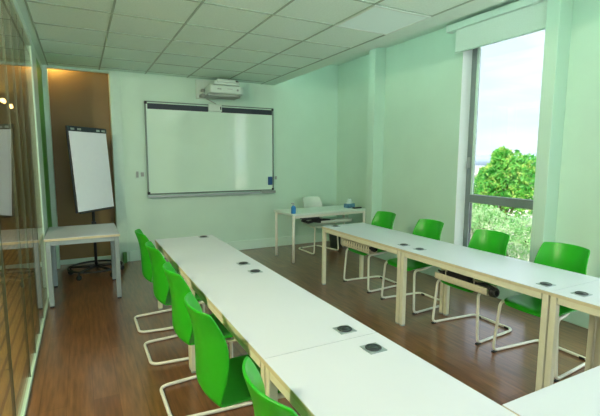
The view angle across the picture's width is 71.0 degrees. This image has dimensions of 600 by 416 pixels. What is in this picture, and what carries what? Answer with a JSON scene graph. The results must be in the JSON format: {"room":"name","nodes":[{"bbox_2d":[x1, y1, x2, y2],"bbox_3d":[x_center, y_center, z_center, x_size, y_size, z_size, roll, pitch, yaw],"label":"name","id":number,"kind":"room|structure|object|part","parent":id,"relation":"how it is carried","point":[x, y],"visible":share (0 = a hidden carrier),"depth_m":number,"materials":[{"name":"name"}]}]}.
{"room":"meeting room","nodes":[
{"label":"meeting room","id":0,"kind":"room"},
{"bbox_2d":[47,69,115,259],"bbox_3d":[-3.131,-0.749,6.069,1.140,3.100,0.120,-3,8,-27],"label":"wall","id":1,"kind":"structure","parent":0,"point":[77,98],"depth_m":5.96,"materials":[{"name":"brown paint"}]},
{"bbox_2d":[120,64,337,260],"bbox_3d":[-0.867,-0.950,7.029,3.880,3.280,0.200,-3,8,-27],"label":"wall","id":2,"kind":"structure","parent":0,"point":[305,107],"depth_m":7.02,"materials":[{"name":"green paint"}]},
{"bbox_2d":[47,65,108,73],"bbox_3d":[-2.969,-1.907,5.725,0.945,0.084,0.065,-3,8,-27],"label":"trim","id":3,"kind":"structure","parent":2,"relation":"attached to","point":[48,66],"depth_m":5.69,"materials":[{"name":"paint"}]},
{"bbox_2d":[108,70,128,261],"bbox_3d":[-2.647,-0.571,6.134,0.140,2.734,0.212,-3,8,-27],"label":"trim","id":4,"kind":"structure","parent":2,"relation":"attached to","point":[113,76],"depth_m":6.03,"materials":[{"name":"paint"}]},
{"bbox_2d":[135,170,144,178],"bbox_3d":[-2.350,-0.494,6.185,0.135,0.120,0.013,-3,8,-27],"label":"wall socket","id":5,"kind":"object","parent":2,"relation":"attached to","point":[139,174],"visible":1,"depth_m":6.18,"materials":[{"name":"paint"}]},
{"bbox_2d":[144,101,275,197],"bbox_3d":[-1.340,-0.908,6.612,2.052,1.408,0.102,-3,8,-27],"label":"whiteboard","id":6,"kind":"object","parent":2,"relation":"attached to","point":[191,148],"visible":1,"depth_m":6.57,"materials":[{"name":"ceramic"}]},
{"bbox_2d":[147,190,275,197],"bbox_3d":[-1.342,-0.230,6.694,2.052,0.041,0.102,-3,8,-27],"label":"tray","id":7,"kind":"object","parent":6,"relation":"on","point":[194,191],"depth_m":6.59,"materials":[{"name":"grey plastic"}]},
{"bbox_2d":[268,177,271,184],"bbox_3d":[-0.502,-0.460,7.112,0.072,0.140,0.035,-3,8,-27],"label":"eraser","id":8,"kind":"object","parent":6,"relation":"attached to","point":[269,178],"visible":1,"depth_m":7.10,"materials":[{"name":"blue plastic"}]},
{"bbox_2d":[195,79,242,103],"bbox_3d":[-1.211,-1.768,6.358,0.620,0.355,0.486,-3,8,-27],"label":"projector","id":9,"kind":"object","parent":2,"relation":"attached to","point":[225,89],"visible":1,"depth_m":6.23,"materials":[{"name":"white plastic"}]},
{"bbox_3d":[-1.447,-1.820,6.470,0.310,0.280,0.060,-3,8,-27],"label":"wall plate","id":10,"kind":"part","parent":9,"relation":"part of","materials":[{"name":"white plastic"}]},
{"bbox_3d":[-1.149,-1.856,6.338,0.380,0.055,0.320,-3,8,-27],"label":"mount plate","id":11,"kind":"part","parent":9,"relation":"part of","materials":[{"name":"white plastic"}]},
{"bbox_3d":[-1.177,-1.887,6.365,0.280,0.050,0.440,-3,8,-27],"label":"arm","id":12,"kind":"part","parent":9,"relation":"part of","materials":[{"name":"white plastic"}]},
{"bbox_2d":[129,233,327,261],"bbox_3d":[-0.923,0.620,7.064,3.615,0.155,0.028,-3,8,-27],"label":"baseboard","id":13,"kind":"structure","parent":2,"relation":"attached to","point":[135,255],"depth_m":7.22,"materials":[{"name":"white paint"}]},
{"bbox_2d":[274,176,277,185],"bbox_3d":[-0.415,-0.471,7.203,0.070,0.170,0.016,-3,8,-27],"label":"wall switch","id":14,"kind":"object","parent":2,"relation":"attached to","point":[275,177],"visible":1,"depth_m":7.21,"materials":[{"name":"paint"}]},
{"bbox_2d":[264,0,506,84],"bbox_3d":[1.592,-1.607,2.905,0.225,0.134,9.190,-3,8,-27],"label":"trim","id":15,"kind":"structure","parent":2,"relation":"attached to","point":[476,5],"depth_m":4.08,"materials":[{"name":"paint"}]},
{"bbox_2d":[24,0,468,83],"bbox_3d":[0.232,-1.509,2.095,3.385,0.120,9.400,-3,8,-27],"label":"ceiling","id":16,"kind":"structure","parent":0,"point":[333,12],"depth_m":4.08,"materials":[{"name":"tile"}]},
{"bbox_2d":[16,0,45,64],"bbox_3d":[-1.252,-1.381,1.432,0.131,0.024,9.178,-3,8,-27],"label":"trim","id":17,"kind":"structure","parent":16,"relation":"attached to","point":[21,4],"depth_m":3.96,"materials":[{"name":"paint"}]},
{"bbox_2d":[24,0,473,83],"bbox_3d":[0.151,-1.456,2.159,3.025,0.010,9.177,-3,8,-27],"label":"grid","id":18,"kind":"object","parent":16,"relation":"attached to","point":[25,1],"visible":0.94,"depth_m":4.14,"materials":[{"name":"silver metal"}]},
{"bbox_2d":[335,5,430,34],"bbox_3d":[0.712,-1.630,3.678,0.590,0.008,0.590,-3,8,-27],"label":"ceiling light","id":19,"kind":"object","parent":18,"relation":"attached to","point":[376,19],"visible":1,"depth_m":3.64,"materials":[{"name":"white plastic"}]},
{"bbox_2d":[0,217,587,415],"bbox_3d":[-1.454,1.004,5.155,6.850,0.150,15.800,-3,8,-27],"label":"floor","id":20,"kind":"structure","parent":0,"point":[92,360],"depth_m":3.63,"materials":[{"name":"brown wood"}]},
{"bbox_2d":[0,0,48,415],"bbox_3d":[-0.940,0.061,0.974,0.050,2.734,7.770,-3,8,-27],"label":"glass wall","id":21,"kind":"structure","parent":20,"relation":"on","point":[16,81],"depth_m":3.02,"materials":[{"name":"clear glass"}]},
{"bbox_3d":[-0.936,-1.257,0.814,0.050,0.079,7.770,-3,8,-27],"label":"rail","id":22,"kind":"part","parent":21,"relation":"part of","materials":[{"name":"metal"}]},
{"bbox_3d":[-0.940,1.403,1.139,0.032,0.030,7.770,-3,8,-27],"label":"rail","id":23,"kind":"part","parent":21,"relation":"part of","materials":[{"name":"paint"}]},
{"bbox_2d":[30,41,48,296],"bbox_3d":[-2.877,-0.390,4.639,0.056,2.734,0.570,-3,8,-27],"label":"trim","id":24,"kind":"structure","parent":20,"relation":"on","point":[32,49],"depth_m":4.54,"materials":[{"name":"paint"}]},
{"bbox_2d":[36,53,52,227],"bbox_3d":[-3.208,-0.468,5.268,0.059,2.734,0.860,-3,8,-27],"label":"door","id":25,"kind":"structure","parent":20,"relation":"on","point":[39,66],"depth_m":5.23,"materials":[{"name":"green paint"}]},
{"bbox_2d":[44,223,121,307],"bbox_3d":[-2.447,0.609,4.780,0.706,0.720,0.836,-3,8,-27],"label":"side table","id":26,"kind":"object","parent":20,"relation":"on","point":[77,234],"visible":1,"depth_m":4.54,"materials":[{"name":"white laminate"}]},
{"bbox_3d":[-2.554,0.673,4.298,0.046,0.678,0.046,-3,8,-27],"label":"leg","id":27,"kind":"part","parent":26,"relation":"part of","materials":[{"name":"grey metal"}]},
{"bbox_3d":[-2.908,0.590,4.971,0.046,0.678,0.046,-3,8,-27],"label":"leg","id":28,"kind":"part","parent":26,"relation":"part of","materials":[{"name":"grey metal"}]},
{"bbox_3d":[-2.341,0.556,5.264,0.046,0.678,0.046,-3,8,-27],"label":"leg","id":29,"kind":"part","parent":26,"relation":"part of","materials":[{"name":"grey metal"}]},
{"bbox_3d":[-1.987,0.639,4.591,0.046,0.678,0.046,-3,8,-27],"label":"leg","id":30,"kind":"part","parent":26,"relation":"part of","materials":[{"name":"grey metal"}]},
{"bbox_2d":[65,125,124,280],"bbox_3d":[-2.683,-0.073,5.450,0.692,1.911,0.704,-3,8,-27],"label":"easel","id":31,"kind":"object","parent":20,"relation":"on","point":[87,146],"visible":0.88,"depth_m":5.32,"materials":[{"name":"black plastic"}]},
{"bbox_3d":[-2.855,0.768,5.545,0.324,0.052,0.040,-1,7,-7],"label":"arm","id":32,"kind":"part","parent":31,"relation":"part of","materials":[{"name":"black plastic"}]},
{"bbox_3d":[-2.732,0.785,5.414,0.040,0.052,0.315,2,7,14],"label":"arm","id":33,"kind":"part","parent":31,"relation":"part of","materials":[{"name":"black plastic"}]},
{"bbox_3d":[-2.558,0.776,5.491,0.313,0.052,0.040,4,8,28],"label":"arm","id":34,"kind":"part","parent":31,"relation":"part of","materials":[{"name":"black plastic"}]},
{"bbox_3d":[-2.573,0.754,5.670,0.326,0.052,0.040,-6,9,-41],"label":"arm","id":35,"kind":"part","parent":31,"relation":"part of","materials":[{"name":"black plastic"}]},
{"bbox_2d":[123,252,126,262],"bbox_3d":[-2.564,0.725,6.159,0.057,0.155,0.055,-3,8,-27],"label":"door stop","id":36,"kind":"object","parent":20,"relation":"on","point":[124,253],"visible":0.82,"depth_m":6.14,"materials":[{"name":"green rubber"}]},
{"bbox_2d":[134,229,185,332],"bbox_3d":[-1.271,0.634,3.938,0.538,0.879,0.522,-3,8,-27],"label":"chair","id":37,"kind":"object","parent":20,"relation":"on","point":[142,239],"visible":0.44,"depth_m":3.74,"materials":[{"name":"green plastic"},{"name":"cream steel"}]},
{"bbox_3d":[-1.272,0.850,3.964,0.537,0.439,0.522,-3,8,-27],"label":"frame","id":38,"kind":"part","parent":37,"relation":"part of","materials":[{"name":"white metal"}]},
{"bbox_2d":[144,241,204,364],"bbox_3d":[-0.966,0.704,3.369,0.538,0.879,0.522,-3,8,-27],"label":"chair","id":39,"kind":"object","parent":20,"relation":"on","point":[161,289],"visible":0.52,"depth_m":3.17,"materials":[{"name":"green plastic"},{"name":"cream steel"}]},
{"bbox_3d":[-0.967,0.920,3.395,0.537,0.439,0.522,-3,8,-27],"label":"frame","id":40,"kind":"part","parent":39,"relation":"part of","materials":[{"name":"white metal"}]},
{"bbox_2d":[160,262,252,415],"bbox_3d":[-0.613,0.785,2.706,0.538,0.879,0.522,-3,8,-27],"label":"chair","id":41,"kind":"object","parent":20,"relation":"on","point":[181,321],"visible":0.6,"depth_m":2.53,"materials":[{"name":"green plastic"},{"name":"cream steel"}]},
{"bbox_3d":[-0.614,1.002,2.732,0.537,0.439,0.522,-3,8,-27],"label":"frame","id":42,"kind":"part","parent":41,"relation":"part of","materials":[{"name":"white metal"}]},
{"bbox_2d":[155,235,261,369],"bbox_3d":[-0.872,0.731,3.776,0.585,0.729,1.425,-3,8,-27],"label":"meeting table","id":43,"kind":"object","parent":20,"relation":"on","point":[204,253],"visible":0.67,"depth_m":3.55,"materials":[{"name":"white laminate"}]},
{"bbox_3d":[-1.427,0.680,4.260,0.041,0.685,0.041,-3,8,-27],"label":"leg","id":44,"kind":"part","parent":43,"relation":"part of","materials":[{"name":"beige metal"}]},
{"bbox_3d":[-0.871,0.421,3.739,0.576,0.042,1.416,-3,8,-27],"label":"frame","id":45,"kind":"part","parent":43,"relation":"part of","materials":[{"name":"beige wood"}]},
{"bbox_3d":[-0.791,0.829,3.050,0.041,0.685,0.041,-3,8,-27],"label":"leg","id":46,"kind":"part","parent":43,"relation":"part of","materials":[{"name":"beige wood"}]},
{"bbox_2d":[237,262,249,265],"bbox_3d":[-0.441,0.431,3.275,0.088,0.010,0.084,-3,8,-27],"label":"power socket","id":47,"kind":"object","parent":43,"relation":"attached to","point":[238,263],"depth_m":3.25,"materials":[{"name":"plastic"}]},
{"bbox_2d":[184,292,300,415],"bbox_3d":[-0.313,0.861,2.095,0.538,0.879,0.522,-3,8,-27],"label":"chair","id":48,"kind":"object","parent":20,"relation":"on","point":[220,377],"visible":0.64,"depth_m":1.89,"materials":[{"name":"green plastic"},{"name":"cream steel"}]},
{"bbox_3d":[-0.314,1.077,2.121,0.537,0.439,0.522,-3,8,-27],"label":"frame","id":49,"kind":"part","parent":48,"relation":"part of","materials":[{"name":"white metal"}]},
{"bbox_2d":[242,356,297,415],"bbox_3d":[0.058,0.944,1.419,0.538,0.879,0.522,-3,8,-27],"label":"chair","id":50,"kind":"object","parent":20,"relation":"on","point":[263,405],"visible":1,"depth_m":1.24,"materials":[{"name":"green plastic"},{"name":"cream steel"}]},
{"bbox_2d":[187,265,376,394],"bbox_3d":[-0.217,0.884,2.530,0.585,0.729,1.403,-3,8,-27],"label":"meeting table","id":51,"kind":"object","parent":20,"relation":"on","point":[269,315],"visible":0.88,"depth_m":2.24,"materials":[{"name":"white laminate"}]},
{"bbox_3d":[-0.767,0.835,3.004,0.041,0.685,0.041,-3,8,-27],"label":"leg","id":52,"kind":"part","parent":51,"relation":"part of","materials":[{"name":"beige wood"}]},
{"bbox_3d":[-0.217,0.575,2.493,0.576,0.042,1.394,-3,8,-27],"label":"frame","id":53,"kind":"part","parent":51,"relation":"part of","materials":[{"name":"beige metal"}]},
{"bbox_2d":[248,269,262,273],"bbox_3d":[-0.326,0.458,3.055,0.088,0.010,0.084,-3,8,-27],"label":"power socket","id":54,"kind":"object","parent":51,"relation":"attached to","point":[253,271],"depth_m":3.03,"materials":[{"name":"plastic"}]},
{"bbox_3d":[-0.142,0.981,1.813,0.041,0.685,0.041,-3,8,-27],"label":"leg","id":55,"kind":"part","parent":51,"relation":"part of","materials":[{"name":"beige wood"}]},
{"bbox_2d":[333,325,356,334],"bbox_3d":[0.216,0.587,2.030,0.088,0.004,0.084,-3,8,-27],"label":"power socket","id":56,"kind":"object","parent":51,"relation":"attached to","point":[339,329],"depth_m":2.01,"materials":[{"name":"plastic"}]},
{"bbox_2d":[298,197,338,254],"bbox_3d":[0.284,0.270,6.974,0.522,0.879,0.538,-5,8,-34],"label":"chair","id":57,"kind":"object","parent":20,"relation":"on","point":[307,201],"visible":0.56,"depth_m":7.03,"materials":[{"name":"white plastic"}]},
{"bbox_3d":[0.283,0.486,7.001,0.522,0.439,0.537,-5,8,-34],"label":"frame","id":58,"kind":"part","parent":57,"relation":"part of","materials":[{"name":"white metal"}]},
{"bbox_2d":[274,205,365,263],"bbox_3d":[0.330,0.382,6.675,1.365,0.730,0.600,-4,8,-30],"label":"desk","id":59,"kind":"object","parent":20,"relation":"on","point":[313,214],"visible":0.88,"depth_m":6.48,"materials":[{"name":"white plastic"}]},
{"bbox_3d":[-0.369,0.400,6.578,0.041,0.688,0.042,-4,8,-30],"label":"leg","id":60,"kind":"part","parent":59,"relation":"part of","materials":[{"name":"white metal"}]},
{"bbox_2d":[291,203,295,213],"bbox_3d":[-0.095,0.004,6.098,0.072,0.157,0.072,-3,8,-27],"label":"spray bottle","id":61,"kind":"object","parent":59,"relation":"on","point":[293,208],"visible":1,"depth_m":6.08,"materials":[{"name":"blue plastic"}]},
{"bbox_3d":[-0.095,0.457,6.116,0.041,0.688,0.042,-4,8,-30],"label":"leg","id":62,"kind":"part","parent":59,"relation":"part of","materials":[{"name":"white metal"}]},
{"bbox_3d":[0.333,0.069,6.639,1.280,0.040,0.550,-4,8,-30],"label":"frame","id":63,"kind":"part","parent":59,"relation":"part of","materials":[{"name":"white wood"}]},
{"bbox_2d":[300,217,352,224],"bbox_3d":[0.425,0.154,6.544,0.911,0.187,0.192,-3,8,-27],"label":"cable tray","id":64,"kind":"object","parent":59,"relation":"on","point":[318,220],"depth_m":6.49,"materials":[{"name":"black plastic"}]},
{"bbox_2d":[344,199,354,207],"bbox_3d":[0.804,-0.083,6.843,0.170,0.148,0.100,-7,10,-44],"label":"tissue box","id":65,"kind":"object","parent":59,"relation":"on","point":[349,204],"visible":0.98,"depth_m":6.80,"materials":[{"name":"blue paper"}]},
{"bbox_2d":[329,234,340,248],"bbox_3d":[0.606,0.537,7.168,0.248,0.304,0.248,-3,8,-27],"label":"waste bin","id":66,"kind":"object","parent":20,"relation":"on","point":[333,239],"visible":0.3,"depth_m":7.09,"materials":[{"name":"plastic"}]},
{"bbox_2d":[343,211,396,292],"bbox_3d":[0.896,0.498,5.111,0.538,0.879,0.522,-3,8,-27],"label":"chair","id":67,"kind":"object","parent":20,"relation":"on","point":[384,219],"visible":0.43,"depth_m":5.18,"materials":[{"name":"green plastic"}]},
{"bbox_3d":[0.896,0.714,5.138,0.537,0.439,0.522,-3,8,-27],"label":"frame","id":68,"kind":"part","parent":67,"relation":"part of","materials":[{"name":"white metal"}]},
{"bbox_2d":[322,223,446,323],"bbox_3d":[0.855,0.632,4.631,0.608,0.729,1.415,-3,8,-27],"label":"meeting table","id":69,"kind":"object","parent":20,"relation":"on","point":[357,236],"visible":0.95,"depth_m":4.48,"materials":[{"name":"white laminate"}]},
{"bbox_3d":[0.292,0.583,5.105,0.041,0.685,0.041,-3,8,-27],"label":"leg","id":70,"kind":"part","parent":69,"relation":"part of","materials":[{"name":"beige wood"}]},
{"bbox_2d":[341,237,377,254],"bbox_3d":[0.670,0.377,4.738,0.116,0.192,0.609,-3,8,-27],"label":"cable tray","id":71,"kind":"object","parent":69,"relation":"on","point":[367,249],"depth_m":4.67,"materials":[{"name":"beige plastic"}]},
{"bbox_3d":[0.856,0.323,4.594,0.599,0.042,1.406,-3,8,-27],"label":"frame","id":72,"kind":"part","parent":69,"relation":"part of","materials":[{"name":"beige wood"}]},
{"bbox_3d":[0.787,0.553,5.362,0.041,0.685,0.041,-3,8,-27],"label":"leg","id":73,"kind":"part","parent":69,"relation":"part of","materials":[{"name":"beige metal"}]},
{"bbox_3d":[0.923,0.731,3.904,0.041,0.685,0.041,-3,8,-27],"label":"leg","id":74,"kind":"part","parent":69,"relation":"part of","materials":[{"name":"beige wood"}]},
{"bbox_3d":[1.418,0.701,4.160,0.041,0.685,0.041,-3,8,-27],"label":"leg","id":75,"kind":"part","parent":69,"relation":"part of","materials":[{"name":"beige wood"}]},
{"bbox_2d":[264,333,517,415],"bbox_3d":[0.431,1.036,1.296,0.585,0.729,1.398,-3,8,-27],"label":"meeting table","id":76,"kind":"object","parent":20,"relation":"on","point":[370,374],"visible":1,"depth_m":1.55,"materials":[{"name":"white laminate"}]},
{"bbox_3d":[-0.118,0.987,1.767,0.041,0.685,0.041,-3,8,-27],"label":"leg","id":77,"kind":"part","parent":76,"relation":"part of","materials":[{"name":"beige wood"}]},
{"bbox_3d":[0.432,0.727,1.258,0.576,0.042,1.389,-3,8,-27],"label":"frame","id":78,"kind":"part","parent":76,"relation":"part of","materials":[{"name":"beige wood"}]},
{"bbox_2d":[360,342,386,354],"bbox_3d":[0.320,0.611,1.831,0.088,0.004,0.084,-3,8,-27],"label":"power socket","id":79,"kind":"object","parent":76,"relation":"attached to","point":[370,348],"depth_m":1.82,"materials":[{"name":"plastic"}]},
{"bbox_2d":[380,219,443,314],"bbox_3d":[1.240,0.578,4.455,0.538,0.879,0.522,-3,8,-27],"label":"chair","id":80,"kind":"object","parent":20,"relation":"on","point":[428,228],"visible":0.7,"depth_m":4.50,"materials":[{"name":"green plastic"}]},
{"bbox_3d":[1.240,0.795,4.482,0.537,0.439,0.522,-3,8,-27],"label":"frame","id":81,"kind":"part","parent":80,"relation":"part of","materials":[{"name":"white metal"}]},
{"bbox_2d":[431,229,511,344],"bbox_3d":[1.589,0.660,3.791,0.538,0.879,0.522,-3,8,-27],"label":"chair","id":82,"kind":"object","parent":20,"relation":"on","point":[496,242],"visible":0.44,"depth_m":3.85,"materials":[{"name":"green plastic"}]},
{"bbox_3d":[1.589,0.877,3.817,0.537,0.439,0.522,-3,8,-27],"label":"frame","id":83,"kind":"part","parent":82,"relation":"part of","materials":[{"name":"white metal"}]},
{"bbox_2d":[399,243,599,390],"bbox_3d":[1.500,0.783,3.403,0.608,0.729,1.373,-3,8,-27],"label":"meeting table","id":84,"kind":"object","parent":20,"relation":"on","point":[461,264],"visible":0.95,"depth_m":3.19,"materials":[{"name":"white laminate"}]},
{"bbox_3d":[0.947,0.736,3.858,0.041,0.685,0.041,-3,8,-27],"label":"leg","id":85,"kind":"part","parent":84,"relation":"part of","materials":[{"name":"beige wood"}]},
{"bbox_3d":[1.442,0.707,4.114,0.041,0.685,0.041,-3,8,-27],"label":"leg","id":86,"kind":"part","parent":84,"relation":"part of","materials":[{"name":"beige wood"}]},
{"bbox_2d":[435,269,499,297],"bbox_3d":[1.359,0.546,3.428,0.116,0.208,0.589,-3,8,-27],"label":"cable tray","id":87,"kind":"object","parent":84,"relation":"on","point":[451,277],"depth_m":3.38,"materials":[{"name":"white metal"}]},
{"bbox_3d":[1.501,0.474,3.365,0.599,0.042,1.364,-3,8,-27],"label":"frame","id":88,"kind":"part","parent":84,"relation":"part of","materials":[{"name":"beige metal"}]},
{"bbox_3d":[1.559,0.879,2.694,0.041,0.685,0.041,-3,8,-27],"label":"leg","id":89,"kind":"part","parent":84,"relation":"part of","materials":[{"name":"beige wood"}]},
{"bbox_2d":[536,282,555,286],"bbox_3d":[1.616,0.499,2.762,0.088,0.010,0.084,-3,8,-27],"label":"power socket","id":90,"kind":"object","parent":84,"relation":"attached to","point":[544,284],"depth_m":2.75,"materials":[{"name":"plastic"}]},
{"bbox_3d":[2.054,0.850,2.950,0.041,0.685,0.041,-3,8,-27],"label":"leg","id":91,"kind":"part","parent":84,"relation":"part of","materials":[{"name":"beige wood"}]},
{"bbox_2d":[491,242,589,381],"bbox_3d":[1.892,0.731,3.214,0.538,0.879,0.522,-3,8,-27],"label":"chair","id":92,"kind":"object","parent":20,"relation":"on","point":[569,257],"visible":0.59,"depth_m":3.25,"materials":[{"name":"green plastic"}]},
{"bbox_3d":[1.892,0.948,3.241,0.537,0.439,0.522,-3,8,-27],"label":"frame","id":93,"kind":"part","parent":92,"relation":"part of","materials":[{"name":"white metal"}]},
{"bbox_2d":[502,366,599,415],"bbox_3d":[1.405,1.018,1.501,1.319,0.720,0.602,-3,8,-27],"label":"meeting table","id":94,"kind":"object","parent":20,"relation":"on","point":[579,394],"visible":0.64,"depth_m":1.45,"materials":[{"name":"white laminate"}]},
{"bbox_2d":[543,280,599,387],"bbox_3d":[2.142,0.933,2.182,0.608,0.729,1.398,-3,8,-27],"label":"meeting table","id":95,"kind":"object","parent":20,"relation":"on","point":[585,298],"visible":0.88,"depth_m":2.62,"materials":[{"name":"white laminate"}]},
{"bbox_3d":[1.583,0.885,2.648,0.041,0.685,0.041,-3,8,-27],"label":"leg","id":96,"kind":"part","parent":95,"relation":"part of","materials":[{"name":"beige wood"}]},
{"bbox_3d":[2.143,0.624,2.144,0.599,0.042,1.389,-3,8,-27],"label":"frame","id":97,"kind":"part","parent":95,"relation":"part of","materials":[{"name":"beige wood"}]},
{"bbox_2d":[571,291,592,296],"bbox_3d":[1.722,0.523,2.571,0.088,0.010,0.084,-3,8,-27],"label":"power socket","id":98,"kind":"object","parent":95,"relation":"attached to","point":[577,293],"depth_m":2.56,"materials":[{"name":"plastic"}]},
{"bbox_3d":[2.078,0.855,2.904,0.041,0.685,0.041,-3,8,-27],"label":"leg","id":99,"kind":"part","parent":95,"relation":"part of","materials":[{"name":"beige wood"}]},
{"bbox_2d":[332,0,519,64],"bbox_3d":[2.271,-2.087,3.203,1.710,0.120,9.590,-3,8,-27],"label":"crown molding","id":100,"kind":"structure","parent":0,"point":[507,2],"depth_m":5.41,"materials":[{"name":"paint"}]},
{"bbox_2d":[336,0,599,277],"bbox_3d":[2.913,-0.537,3.731,0.250,3.280,9.190,-3,8,-27],"label":"wall","id":101,"kind":"structure","parent":0,"point":[423,74],"depth_m":5.58,"materials":[{"name":"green paint"}]},
{"bbox_2d":[328,233,589,328],"bbox_3d":[2.722,1.008,3.811,0.180,0.190,9.174,-3,8,-27],"label":"baseboard","id":102,"kind":"structure","parent":101,"relation":"attached to","point":[579,318],"depth_m":4.53,"materials":[{"name":"paint"}]},
{"bbox_2d":[365,0,572,262],"bbox_3d":[2.420,-0.545,4.192,0.200,3.180,5.560,-3,8,-27],"label":"piers","id":103,"kind":"object","parent":101,"relation":"attached to","point":[559,12],"visible":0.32,"depth_m":4.11,"materials":[{"name":"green paint"}]},
{"bbox_2d":[454,30,544,260],"bbox_3d":[2.343,-0.626,4.778,0.230,2.800,1.188,-3,8,-27],"label":"window","id":104,"kind":"structure","parent":101,"relation":"in","point":[501,82],"depth_m":4.91,"materials":[{"name":"glass"}]},
{"bbox_3d":[2.114,-0.564,5.294,0.039,0.150,0.035,-3,8,-27],"label":"handle","id":105,"kind":"part","parent":104,"relation":"part of","materials":[{"name":"metal"}]},
{"bbox_3d":[2.416,-0.640,4.815,0.065,2.780,1.180,-3,8,-27],"label":"frame","id":106,"kind":"part","parent":104,"relation":"part of","materials":[{"name":"white metal"}]},
{"bbox_2d":[446,0,546,53],"bbox_3d":[2.175,-1.977,4.535,0.112,0.350,1.470,-3,8,-27],"label":"roller blind","id":107,"kind":"object","parent":104,"relation":"attached to","point":[522,17],"visible":0.93,"depth_m":4.53,"materials":[{"name":"white fabric"}]},
{"bbox_3d":[2.409,0.326,4.930,0.006,0.697,1.044,-3,8,-27],"label":"pane","id":108,"kind":"part","parent":104,"relation":"part of","materials":[{"name":"clear glass"}]},
{"bbox_3d":[2.413,-1.036,4.765,0.006,1.847,1.044,-3,8,-27],"label":"pane","id":109,"kind":"part","parent":104,"relation":"part of","materials":[{"name":"clear glass"}]},
{"bbox_3d":[-3.070,-0.740,5.995,1.000,3.100,0.070,-3,8,-27],"label":"wall","id":110,"kind":"structure","parent":0,"visible":0},
{"bbox_2d":[42,65,60,268],"bbox_3d":[-3.385,-0.523,5.724,0.060,2.734,0.162,-3,8,-27],"label":"trim","id":111,"kind":"structure","parent":110,"relation":"attached to","point":[44,67],"depth_m":5.64,"materials":[{"name":"paint"}]},
{"bbox_2d":[60,255,110,264],"bbox_3d":[-3.124,0.764,6.180,0.805,0.070,0.020,-3,8,-27],"label":"baseboard","id":112,"kind":"structure","parent":110,"relation":"attached to","point":[78,260],"depth_m":6.13,"materials":[{"name":"paint"}]}
]}

